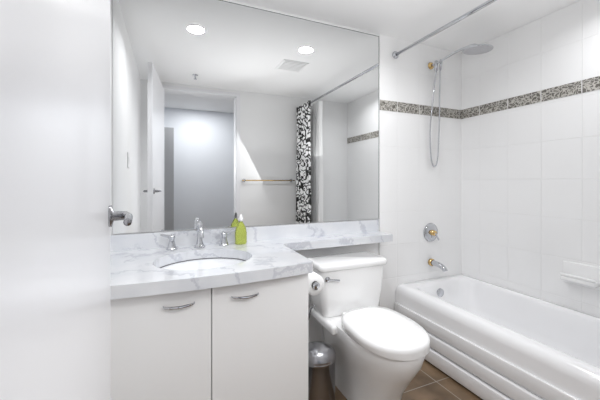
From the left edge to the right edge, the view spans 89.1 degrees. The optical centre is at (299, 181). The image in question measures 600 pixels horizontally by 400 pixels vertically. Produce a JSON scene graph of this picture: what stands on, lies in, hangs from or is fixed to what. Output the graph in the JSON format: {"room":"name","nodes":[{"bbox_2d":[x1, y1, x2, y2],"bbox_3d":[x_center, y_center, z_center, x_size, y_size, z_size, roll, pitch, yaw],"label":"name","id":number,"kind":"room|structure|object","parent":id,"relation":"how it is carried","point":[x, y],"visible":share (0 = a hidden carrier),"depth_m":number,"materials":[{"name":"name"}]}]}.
{"room":"bathroom","nodes":[
{"label":"bathroom","id":0,"kind":"room"},
{"bbox_2d":[110,0,110,234],"bbox_3d":[-0.700,0.040,0.723,0.120,2.380,2.020,0,0,-23],"label":"wall","id":1,"kind":"structure","parent":0,"point":[110,107],"depth_m":1.68,"materials":[{"name":"white paint"}]},
{"bbox_2d":[0,0,132,399],"bbox_3d":[-0.298,0.084,0.396,0.142,2.268,0.866,0,0,-29],"label":"door","id":2,"kind":"structure","parent":1,"relation":"in","point":[59,215],"depth_m":0.23,"materials":[{"name":"white paint"}]},
{"bbox_2d":[111,0,378,341],"bbox_3d":[0.177,0.040,2.261,2.940,2.380,0.120,0,0,-23],"label":"wall","id":3,"kind":"structure","parent":0,"point":[315,330],"depth_m":2.15,"materials":[{"name":"white paint"}]},
{"bbox_2d":[110,219,377,250],"bbox_3d":[-0.213,0.335,2.013,1.782,0.090,0.014,0,0,-23],"label":"backsplash","id":4,"kind":"structure","parent":3,"relation":"attached to","point":[135,242],"depth_m":1.98,"materials":[{"name":"white stone"}]},
{"bbox_2d":[113,0,378,233],"bbox_3d":[-0.208,-0.424,2.026,1.784,1.419,0.006,0,0,-23],"label":"mirror","id":5,"kind":"object","parent":3,"relation":"attached to","point":[226,114],"visible":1,"depth_m":1.94,"materials":[{"name":"clear glass"}]},
{"bbox_2d":[379,34,460,310],"bbox_3d":[1.031,0.041,2.553,0.899,2.379,0.012,0,0,-23],"label":"tile","id":6,"kind":"structure","parent":3,"relation":"attached to","point":[418,192],"depth_m":2.52,"materials":[{"name":"white tile"}]},
{"bbox_2d":[380,100,460,118],"bbox_3d":[1.027,-0.600,2.543,0.884,0.080,0.002,0,0,-23],"label":"tile band","id":7,"kind":"object","parent":6,"relation":"attached to","point":[386,105],"visible":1,"depth_m":2.52,"materials":[{"name":"tile"}]},
{"bbox_2d":[423,223,438,241],"bbox_3d":[1.114,0.425,2.549,0.160,0.160,0.059,0,0,-23],"label":"shower valve","id":8,"kind":"object","parent":6,"relation":"attached to","point":[430,232],"visible":1,"depth_m":2.55,"materials":[{"name":"silver metal"}]},
{"bbox_2d":[428,258,447,271],"bbox_3d":[1.135,0.684,2.500,0.060,0.079,0.166,0,0,-23],"label":"tub spout","id":9,"kind":"object","parent":6,"relation":"attached to","point":[433,262],"visible":1,"depth_m":2.49,"materials":[{"name":"silver metal"}]},
{"bbox_2d":[392,0,496,58],"bbox_3d":[1.128,-1.010,1.562,0.060,0.060,1.884,0,0,-23],"label":"shower rod","id":10,"kind":"object","parent":6,"relation":"attached to","point":[395,54],"visible":1,"depth_m":1.98,"materials":[{"name":"silver metal"}]},
{"bbox_2d":[428,44,493,166],"bbox_3d":[1.206,-0.568,2.335,0.194,0.888,0.525,0,0,-23],"label":"shower head","id":11,"kind":"object","parent":6,"relation":"attached to","point":[474,49],"visible":1,"depth_m":2.51},
{"bbox_2d":[231,0,579,52],"bbox_3d":[0.558,-1.180,0.629,3.520,0.060,3.420,0,0,-23],"label":"ceiling","id":12,"kind":"structure","parent":0,"point":[412,20],"depth_m":2.11,"materials":[{"name":"white paint"}]},
{"bbox_2d":[335,359,482,399],"bbox_3d":[0.558,1.260,0.629,3.520,0.060,3.420,0,0,-23],"label":"floor","id":13,"kind":"structure","parent":0,"point":[429,381],"depth_m":1.82,"materials":[{"name":"tile"}]},
{"bbox_2d":[110,275,307,399],"bbox_3d":[-0.490,0.830,1.567,0.922,0.797,0.627,0,0,-23],"label":"bathroom vanity","id":14,"kind":"object","parent":13,"relation":"on","point":[199,313],"depth_m":1.32,"materials":[{"name":"white paint"}]},
{"bbox_2d":[110,231,392,302],"bbox_3d":[-0.086,0.407,1.716,1.782,0.054,0.670,0,0,-23],"label":"countertop","id":15,"kind":"structure","parent":14,"relation":"on","point":[133,274],"depth_m":1.41,"materials":[{"name":"white stone"}]},
{"bbox_2d":[158,221,233,250],"bbox_3d":[-0.569,0.302,1.728,0.410,0.155,0.168,0,0,-23],"label":"faucet","id":16,"kind":"object","parent":15,"relation":"on","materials":[{"name":"silver metal"}]},
{"bbox_2d":[158,255,245,270],"bbox_3d":[-0.476,0.506,1.523,0.488,0.168,0.426,0,0,-23],"label":"sink","id":17,"kind":"object","parent":15,"relation":"in","point":[203,260],"depth_m":1.70,"materials":[{"name":"white ceramic"}]},
{"bbox_2d":[235,214,246,244],"bbox_3d":[-0.362,0.289,1.868,0.072,0.180,0.043,0,0,-23],"label":"soap bottle","id":18,"kind":"object","parent":15,"relation":"on","point":[240,235],"visible":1,"depth_m":1.85,"materials":[{"name":"yellow"}]},
{"bbox_2d":[308,271,323,295],"bbox_3d":[0.052,0.540,1.637,0.130,0.110,0.129,0,0,-23],"label":"toilet paper","id":19,"kind":"object","parent":14,"relation":"attached to","point":[315,283],"visible":0.6,"depth_m":1.60,"materials":[{"name":"white paper"}]},
{"bbox_2d":[308,341,335,399],"bbox_3d":[0.095,1.056,1.650,0.198,0.346,0.198,0,0,-23],"label":"trash can","id":20,"kind":"object","parent":13,"relation":"on","point":[321,369],"visible":0.73,"depth_m":1.57,"materials":[{"name":"silver metal"}]},
{"bbox_2d":[307,251,429,399],"bbox_3d":[0.338,0.859,1.788,0.565,0.740,0.872,0,0,-23],"label":"toilet","id":21,"kind":"object","parent":13,"relation":"on","point":[381,353],"visible":0.79,"depth_m":1.68,"materials":[{"name":"white ceramic"}]},
{"bbox_2d":[395,274,599,399],"bbox_3d":[1.447,1.022,1.698,0.778,0.413,1.883,0,0,-23],"label":"bathtub","id":22,"kind":"object","parent":13,"relation":"on","point":[489,341],"visible":0.88,"depth_m":1.87,"materials":[{"name":"white ceramic"}]},
{"bbox_3d":[1.894,0.040,1.830,0.120,2.380,2.020,0,0,-23],"label":"wall","id":23,"kind":"structure","parent":0,"visible":0},
{"bbox_2d":[461,0,599,317],"bbox_3d":[1.812,0.041,1.854,0.012,2.379,1.886,0,0,-23],"label":"tile","id":24,"kind":"structure","parent":23,"relation":"attached to","point":[530,198],"depth_m":2.17,"materials":[{"name":"white tile"}]},
{"bbox_2d":[461,76,599,118],"bbox_3d":[1.805,-0.600,1.851,0.002,0.080,1.886,0,0,-23],"label":"tile band","id":25,"kind":"object","parent":24,"relation":"attached to","point":[581,86],"visible":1,"depth_m":2.15,"materials":[{"name":"tile"}]},
{"bbox_2d":[560,260,599,290],"bbox_3d":[1.746,0.585,1.902,0.070,0.140,0.200,0,0,-23],"label":"soap dish","id":26,"kind":"object","parent":24,"relation":"attached to","point":[584,275],"visible":1,"depth_m":1.90,"materials":[{"name":"white ceramic"}]}
]}

